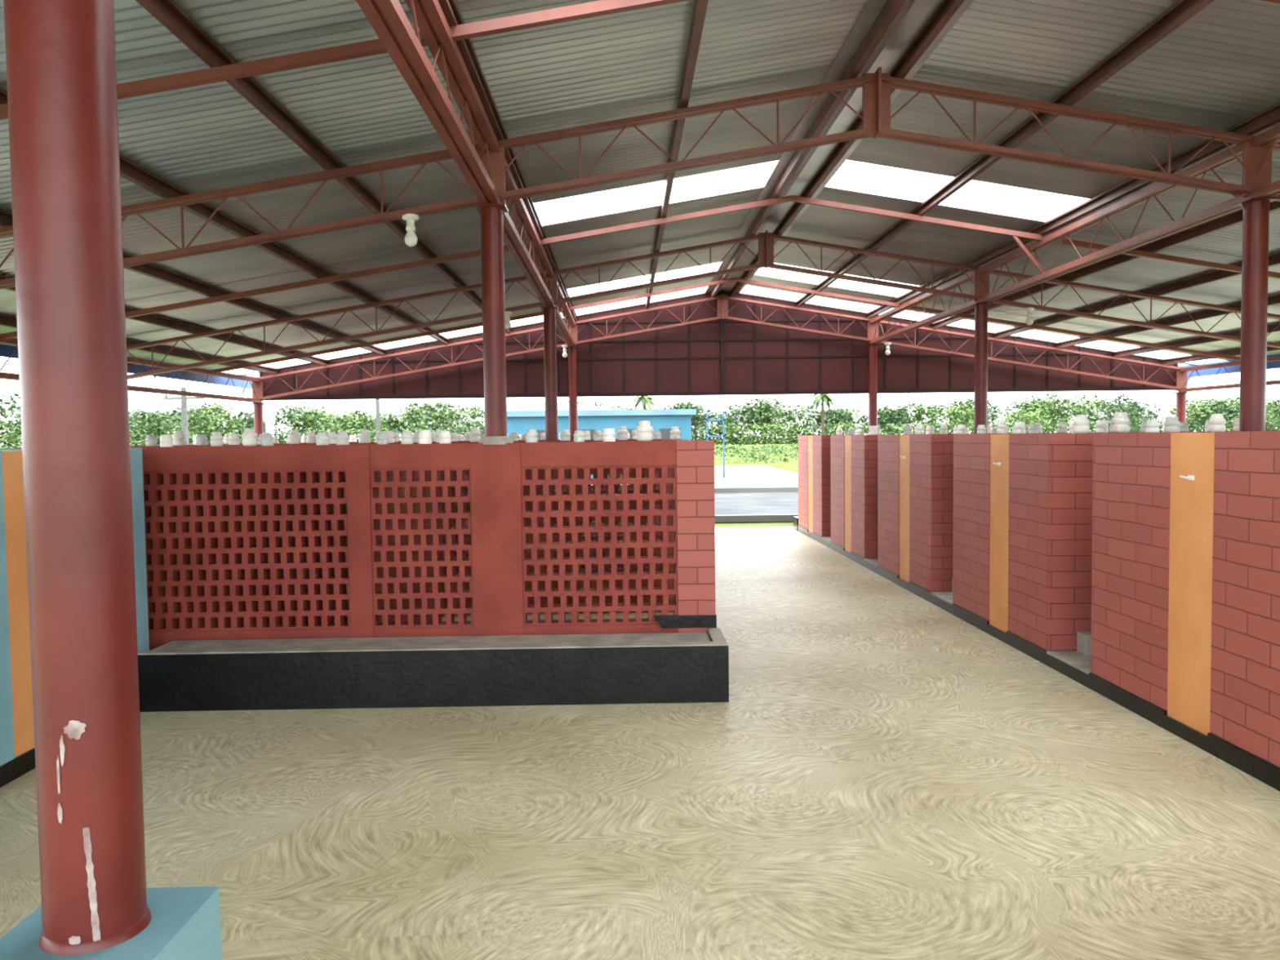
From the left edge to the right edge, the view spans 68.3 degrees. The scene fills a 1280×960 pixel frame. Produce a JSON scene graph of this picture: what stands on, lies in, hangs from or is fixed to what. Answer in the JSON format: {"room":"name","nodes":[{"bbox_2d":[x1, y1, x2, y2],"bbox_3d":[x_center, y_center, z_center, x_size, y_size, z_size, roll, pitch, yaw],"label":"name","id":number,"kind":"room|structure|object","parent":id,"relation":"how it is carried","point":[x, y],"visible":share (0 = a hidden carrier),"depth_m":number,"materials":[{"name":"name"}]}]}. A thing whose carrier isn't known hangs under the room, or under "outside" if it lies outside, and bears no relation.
{"room":"covered market","nodes":[
{"label":"covered market","id":0,"kind":"room"},
{"bbox_2d":[0,447,149,787],"bbox_3d":[-4.372,0.699,4.258,2.580,1.620,3.390,-1,3,-1],"label":"wall","id":1,"kind":"structure","parent":0,"point":[17,748],"depth_m":4.71,"materials":[{"name":"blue paint"}]},
{"bbox_2d":[15,435,716,650],"bbox_3d":[-2.676,0.339,11.184,6.206,1.665,9.902,-1,3,-1],"label":"wall","id":2,"kind":"structure","parent":0,"point":[354,540],"depth_m":6.31,"materials":[{"name":"red brick"}]},
{"bbox_2d":[145,431,185,447],"label":"jars","id":3,"kind":"object","parent":2,"relation":"on","point":[178,438],"depth_m":8.74},
{"bbox_2d":[192,428,278,446],"label":"jars","id":4,"kind":"object","parent":2,"relation":"on","point":[249,437],"depth_m":6.29},
{"bbox_2d":[287,426,484,444],"label":"jars","id":5,"kind":"object","parent":2,"relation":"on","point":[422,437],"depth_m":8.77},
{"bbox_2d":[506,429,545,442],"label":"jars","id":6,"kind":"object","parent":2,"relation":"on","point":[531,436],"depth_m":6.32},
{"bbox_2d":[559,420,661,442],"label":"jars","id":7,"kind":"object","parent":2,"relation":"on","point":[644,430],"depth_m":6.34},
{"bbox_2d":[0,525,1279,959],"bbox_3d":[1.637,1.451,5.600,16.620,0.150,23.000,-1,3,-1],"label":"floor","id":8,"kind":"structure","parent":0,"point":[882,775],"depth_m":4.10,"materials":[{"name":"concrete"}]},
{"bbox_2d":[0,0,222,959],"bbox_3d":[-0.866,-0.002,1.457,0.270,3.191,0.270,-1,3,-1],"label":"steel column","id":9,"kind":"structure","parent":8,"relation":"on","point":[97,904],"depth_m":1.41,"materials":[{"name":"red metal"}]},
{"bbox_2d":[0,337,271,433],"bbox_3d":[-6.553,0.046,6.223,0.550,2.797,21.850,-1,3,-1],"label":"gutter","id":10,"kind":"object","parent":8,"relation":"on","point":[6,351],"visible":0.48,"depth_m":14.49,"materials":[{"name":"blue metal"}]},
{"bbox_2d":[249,402,266,443],"bbox_3d":[-6.467,-0.161,16.072,0.200,2.307,0.200,-1,3,-1],"label":"steel column","id":11,"kind":"structure","parent":8,"relation":"on","point":[258,406],"depth_m":15.97,"materials":[{"name":"red metal"}]},
{"bbox_2d":[137,628,728,711],"bbox_3d":[-1.279,1.209,6.061,3.650,0.362,0.500,-1,3,-1],"label":"concrete ledge","id":12,"kind":"object","parent":8,"relation":"on","point":[560,669],"visible":0.91,"depth_m":5.82,"materials":[{"name":"black paint"}]},
{"bbox_2d":[474,203,508,436],"bbox_3d":[-0.967,-0.223,6.351,0.200,3.188,0.200,-1,3,-1],"label":"steel column","id":13,"kind":"structure","parent":8,"relation":"on","point":[491,214],"depth_m":6.25,"materials":[{"name":"red metal"}]},
{"bbox_2d":[355,0,575,346],"bbox_3d":[-0.979,-1.993,5.684,0.120,0.405,20.778,-1,3,-1],"label":"girder","id":14,"kind":"object","parent":13,"relation":"on","point":[388,19],"visible":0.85,"depth_m":4.87,"materials":[{"name":"red metal"}]},
{"bbox_2d":[561,345,568,357],"bbox_3d":[-1.269,-2.170,15.949,0.110,0.205,0.110,-1,3,-1],"label":"lamp","id":15,"kind":"object","parent":14,"relation":"hanging from","point":[564,354],"visible":1,"depth_m":15.92,"materials":[{"name":"white plastic"}]},
{"bbox_2d":[0,0,1279,119],"bbox_3d":[1.610,-1.941,4.594,15.828,1.354,0.050,-1,3,-1],"label":"tie beam","id":16,"kind":"structure","parent":14,"relation":"on","point":[602,7],"depth_m":4.52,"materials":[{"name":"red metal"}]},
{"bbox_2d":[540,306,558,440],"bbox_3d":[-1.050,-0.446,11.245,0.200,3.188,0.200,-1,3,-1],"label":"steel column","id":17,"kind":"structure","parent":8,"relation":"on","point":[549,313],"depth_m":11.15,"materials":[{"name":"red metal"}]},
{"bbox_2d":[566,346,578,439],"bbox_3d":[-1.133,-0.669,16.139,0.200,3.188,0.200,-1,3,-1],"label":"steel column","id":18,"kind":"structure","parent":8,"relation":"on","point":[572,351],"depth_m":16.04,"materials":[{"name":"red metal"}]},
{"bbox_2d":[865,343,879,431],"bbox_3d":[4.006,-0.735,16.224,0.200,3.188,0.200,-1,3,-1],"label":"steel column","id":19,"kind":"structure","parent":8,"relation":"on","point":[873,348],"depth_m":16.12,"materials":[{"name":"red metal"}]},
{"bbox_2d":[969,302,992,434],"bbox_3d":[4.089,-0.512,11.329,0.200,3.188,0.200,-1,3,-1],"label":"steel column","id":20,"kind":"structure","parent":8,"relation":"on","point":[980,384],"depth_m":11.23,"materials":[{"name":"red metal"}]},
{"bbox_2d":[1172,391,1190,422],"bbox_3d":[9.350,-0.363,16.331,0.200,2.307,0.200,-1,3,-1],"label":"steel column","id":21,"kind":"structure","parent":8,"relation":"on","point":[1180,396],"depth_m":16.23,"materials":[{"name":"red metal"}]},
{"bbox_2d":[1163,353,1279,426],"bbox_3d":[9.763,-0.163,6.491,0.550,2.797,21.850,-1,3,-1],"label":"gutter","id":22,"kind":"object","parent":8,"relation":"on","point":[1276,364],"visible":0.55,"depth_m":16.11,"materials":[{"name":"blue metal"}]},
{"bbox_2d":[1231,196,1279,431],"bbox_3d":[4.172,-0.289,6.435,0.200,3.188,0.200,-1,3,-1],"label":"steel column","id":23,"kind":"structure","parent":8,"relation":"on","point":[1255,211],"depth_m":6.34,"materials":[{"name":"red metal"}]},
{"bbox_2d":[869,124,1279,343],"bbox_3d":[4.160,-2.059,5.769,0.120,0.405,20.778,-1,3,-1],"label":"girder","id":24,"kind":"object","parent":23,"relation":"on","point":[1268,138],"visible":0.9,"depth_m":8.24,"materials":[{"name":"red metal"}]},
{"bbox_2d":[0,195,1279,339],"bbox_3d":[1.528,-2.163,9.459,15.828,1.354,0.050,-1,3,-1],"label":"tie beam","id":25,"kind":"structure","parent":24,"relation":"on","point":[1015,234],"depth_m":9.40,"materials":[{"name":"red metal"}]},
{"bbox_3d":[-6.218,0.508,1.389,0.200,2.307,0.200,-1,3,-1],"label":"steel column","id":26,"kind":"structure","parent":8,"relation":"on","visible":0},
{"bbox_2d":[0,336,262,402],"bbox_3d":[-6.307,-1.045,5.637,0.120,0.405,20.778,-1,3,-1],"label":"girder","id":27,"kind":"object","parent":26,"relation":"on","point":[13,342],"visible":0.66,"depth_m":13.05,"materials":[{"name":"red metal"}]},
{"bbox_2d":[210,277,1239,373],"bbox_3d":[1.445,-2.385,14.333,15.828,1.354,0.050,-1,3,-1],"label":"tie beam","id":28,"kind":"structure","parent":27,"relation":"on","point":[734,279],"depth_m":14.29,"materials":[{"name":"red metal"}]},
{"bbox_3d":[9.599,0.306,1.649,0.200,2.307,0.200,-1,3,-1],"label":"steel column","id":29,"kind":"structure","parent":8,"relation":"on","visible":0},
{"bbox_2d":[1177,355,1279,391],"bbox_3d":[9.509,-1.247,5.896,0.120,0.405,20.778,-1,3,-1],"label":"girder","id":30,"kind":"object","parent":29,"relation":"on","point":[1224,365],"visible":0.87,"depth_m":15.21,"materials":[{"name":"red metal"}]},
{"bbox_2d":[0,0,1279,375],"bbox_3d":[1.587,-2.118,5.862,16.520,1.399,21.050,-1,3,-1],"label":"ceiling","id":31,"kind":"structure","parent":0,"point":[1219,69],"depth_m":6.58,"materials":[{"name":"grey metal"}]},
{"bbox_2d":[0,0,1279,374],"bbox_3d":[1.604,-2.083,5.789,15.300,1.334,20.900,-1,3,-1],"label":"purlins","id":32,"kind":"structure","parent":0,"point":[168,13],"depth_m":7.94,"materials":[{"name":"red metal"}]},
{"bbox_2d":[401,213,418,246],"bbox_3d":[-1.524,-1.655,6.276,0.110,0.205,0.110,-1,3,-1],"label":"lamp","id":33,"kind":"object","parent":32,"relation":"hanging from","point":[410,238],"visible":1,"depth_m":6.25,"materials":[{"name":"white plastic"}]},
{"bbox_2d":[505,311,511,329],"bbox_3d":[-1.567,-1.885,11.171,0.110,0.205,0.110,-1,3,-1],"label":"lamp","id":34,"kind":"object","parent":32,"relation":"hanging from","point":[508,325],"visible":0.84,"depth_m":11.14,"materials":[{"name":"white plastic"}]},
{"bbox_2d":[884,342,891,355],"bbox_3d":[4.210,-2.224,16.039,0.110,0.205,0.110,-1,3,-1],"label":"lamp","id":35,"kind":"object","parent":32,"relation":"hanging from","point":[887,352],"visible":1,"depth_m":16.01,"materials":[{"name":"white plastic"}]},
{"bbox_2d":[1024,306,1034,324],"bbox_3d":[4.651,-1.951,11.273,0.110,0.205,0.110,-1,3,-1],"label":"lamp","id":36,"kind":"object","parent":32,"relation":"hanging from","point":[1028,321],"visible":1,"depth_m":11.25,"materials":[{"name":"white plastic"}]},
{"bbox_2d":[0,66,1279,289],"bbox_3d":[1.583,-1.853,6.299,16.000,1.715,0.147,-1,3,-1],"label":"roof truss","id":37,"kind":"object","parent":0,"point":[876,117],"depth_m":6.27,"materials":[{"name":"red metal"}]},
{"bbox_2d":[126,230,1279,379],"bbox_3d":[1.500,-2.076,11.193,16.000,1.715,0.147,-1,3,-1],"label":"roof truss","id":38,"kind":"object","parent":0,"point":[766,257],"depth_m":11.17,"materials":[{"name":"red metal"}]},
{"bbox_2d":[258,290,1178,400],"bbox_3d":[1.414,-2.357,16.246,15.856,1.790,0.080,-1,3,-1],"label":"wall","id":39,"kind":"structure","parent":0,"point":[719,357],"depth_m":16.26,"materials":[{"name":"red metal"}]},
{"bbox_2d":[251,293,1187,400],"bbox_3d":[1.417,-2.299,16.087,16.000,1.715,0.148,-1,3,-1],"label":"roof truss","id":40,"kind":"object","parent":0,"point":[1181,377],"depth_m":16.07,"materials":[{"name":"red metal"}]},
{"bbox_2d":[793,430,1279,791],"bbox_3d":[4.636,0.373,8.788,3.651,1.640,15.635,-1,3,-1],"label":"wall","id":41,"kind":"structure","parent":0,"point":[1142,569],"depth_m":5.89,"materials":[{"name":"red brick"}]},
{"bbox_2d":[903,423,933,434],"label":"jars","id":42,"kind":"object","parent":41,"relation":"on","point":[919,429],"depth_m":11.73},
{"bbox_2d":[977,422,1042,433],"label":"jars","id":43,"kind":"object","parent":41,"relation":"on","point":[1019,427],"depth_m":9.20},
{"bbox_2d":[1057,414,1089,433],"label":"jars","id":44,"kind":"object","parent":41,"relation":"on","point":[1081,424],"depth_m":6.66},
{"bbox_2d":[1095,412,1129,432],"label":"jars","id":45,"kind":"object","parent":41,"relation":"on","point":[1120,422],"depth_m":6.66},
{"bbox_2d":[1139,416,1188,432],"label":"jars","id":46,"kind":"object","parent":41,"relation":"on","point":[1171,424],"depth_m":6.66},
{"bbox_2d":[1204,413,1226,432],"label":"jars","id":47,"kind":"object","parent":41,"relation":"on","point":[1217,423],"depth_m":5.89},
{"label":"outside","id":48,"kind":"structure","parent":0,"visible":0},
{"bbox_2d":[714,486,798,523],"bbox_3d":[9.602,0.470,24.763,100.000,0.175,10.300,-1,3,-1],"label":"road","id":49,"kind":"structure","parent":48,"point":[769,504],"depth_m":24.25,"materials":[{"name":"grey asphalt"}]},
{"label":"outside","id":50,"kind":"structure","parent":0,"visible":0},
{"bbox_2d":[702,438,798,527],"bbox_3d":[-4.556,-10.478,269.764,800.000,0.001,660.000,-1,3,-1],"label":"ground","id":51,"kind":"structure","parent":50,"point":[793,466],"depth_m":60.30,"materials":[{"name":"green plant"}]},
{"bbox_2d":[0,393,22,448],"bbox_3d":[-26.869,-1.835,41.269,5.325,4.239,5.487,-1,3,-1],"label":"broadleaf tree","id":52,"kind":"object","parent":51,"relation":"on","point":[11,440],"visible":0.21,"depth_m":40.39,"materials":[{"name":"green plant"}]},
{"bbox_2d":[128,409,198,446],"bbox_3d":[-22.598,-1.621,44.848,3.409,3.383,3.520,-1,3,-1],"label":"broadleaf tree","id":53,"kind":"object","parent":51,"relation":"on","point":[157,430],"visible":0.49,"depth_m":44.26,"materials":[{"name":"green plant"}]},
{"bbox_2d":[163,386,204,444],"bbox_3d":[-18.143,-1.695,37.660,1.600,4.000,0.304,-1,3,-1],"label":"utility pole","id":54,"kind":"object","parent":51,"relation":"on","point":[184,427],"visible":0.41,"depth_m":37.54,"materials":[{"name":"concrete"}]},
{"bbox_2d":[179,401,253,444],"bbox_3d":[-21.309,-2.013,47.686,4.047,3.874,2.853,-1,3,-1],"label":"broadleaf tree","id":55,"kind":"object","parent":51,"relation":"on","point":[209,413],"visible":0.67,"depth_m":47.17,"materials":[{"name":"green plant"}]},
{"bbox_2d":[375,399,380,431],"bbox_3d":[-15.990,-3.236,57.650,1.600,5.200,0.304,-1,3,-1],"label":"utility pole","id":56,"kind":"object","parent":51,"relation":"on","point":[377,401],"visible":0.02,"depth_m":57.52,"materials":[{"name":"concrete"}]},
{"bbox_2d":[443,416,484,438],"bbox_3d":[-10.964,-2.369,59.215,3.188,3.283,3.384,-1,3,-1],"label":"broadleaf tree","id":57,"kind":"object","parent":51,"relation":"on","point":[482,428],"visible":0.22,"depth_m":59.15,"materials":[{"name":"green plant"}]},
{"bbox_2d":[506,402,696,477],"bbox_3d":[-2.012,-1.957,44.930,8.900,3.450,6.600,-1,3,-1],"label":"building","id":58,"kind":"structure","parent":51,"relation":"on","point":[521,417],"depth_m":41.90,"materials":[{"name":"paint"}]},
{"bbox_2d":[0,392,1279,448],"bbox_3d":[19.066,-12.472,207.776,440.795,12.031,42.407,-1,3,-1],"label":"tree","id":59,"kind":"object","parent":51,"relation":"on","point":[890,421],"visible":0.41,"depth_m":201.42,"materials":[{"name":"green plant"}]},
{"bbox_2d":[630,395,657,409],"bbox_3d":[1.157,-11.422,179.792,5.944,10.053,6.414,-1,3,-1],"label":"palm tree","id":60,"kind":"object","parent":51,"relation":"on","point":[645,399],"visible":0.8,"depth_m":179.01,"materials":[{"name":"green plant"}]},
{"bbox_2d":[714,442,798,463],"bbox_3d":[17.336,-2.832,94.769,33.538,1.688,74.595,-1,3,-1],"label":"shrub","id":61,"kind":"object","parent":51,"relation":"on","point":[771,449],"visible":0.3,"depth_m":88.48,"materials":[{"name":"green plant"}]},
{"bbox_2d":[804,394,840,435],"bbox_3d":[35.033,-11.930,180.432,6.725,10.195,6.090,-1,3,-1],"label":"palm tree","id":62,"kind":"object","parent":51,"relation":"on","point":[826,398],"visible":0.79,"depth_m":180.06,"materials":[{"name":"green plant"}]},
{"bbox_2d":[991,408,1053,433],"bbox_3d":[28.511,-3.529,70.330,3.745,3.634,4.659,2,4,43],"label":"broadleaf tree","id":63,"kind":"object","parent":51,"relation":"on","point":[1028,413],"visible":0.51,"depth_m":70.02,"materials":[{"name":"green plant"}]},
{"bbox_2d":[1096,400,1176,431],"bbox_3d":[40.758,-4.339,76.867,6.162,4.361,4.925,-1,3,-1],"label":"broadleaf tree","id":64,"kind":"object","parent":51,"relation":"on","point":[1149,413],"visible":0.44,"depth_m":76.46,"materials":[{"name":"green plant"}]},
{"bbox_2d":[1235,400,1279,430],"bbox_3d":[53.459,-4.698,80.822,5.878,4.410,4.714,-1,3,-1],"label":"broadleaf tree","id":65,"kind":"object","parent":51,"relation":"on","point":[1269,420],"visible":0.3,"depth_m":80.24,"materials":[{"name":"green plant"}]},
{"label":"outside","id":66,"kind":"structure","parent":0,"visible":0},
{"bbox_2d":[591,465,798,487],"bbox_3d":[-4.204,-0.115,42.824,25.000,0.025,26.300,-1,3,-1],"label":"pavement","id":67,"kind":"structure","parent":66,"point":[735,476],"depth_m":40.30,"materials":[{"name":"white concrete"}]},
{"bbox_2d":[706,410,724,477],"bbox_3d":[3.205,-1.507,40.063,0.760,2.830,0.060,-1,3,-1],"label":"frame","id":68,"kind":"object","parent":67,"relation":"on","point":[722,419],"visible":0.84,"depth_m":40.01,"materials":[{"name":"metal"}]}
]}

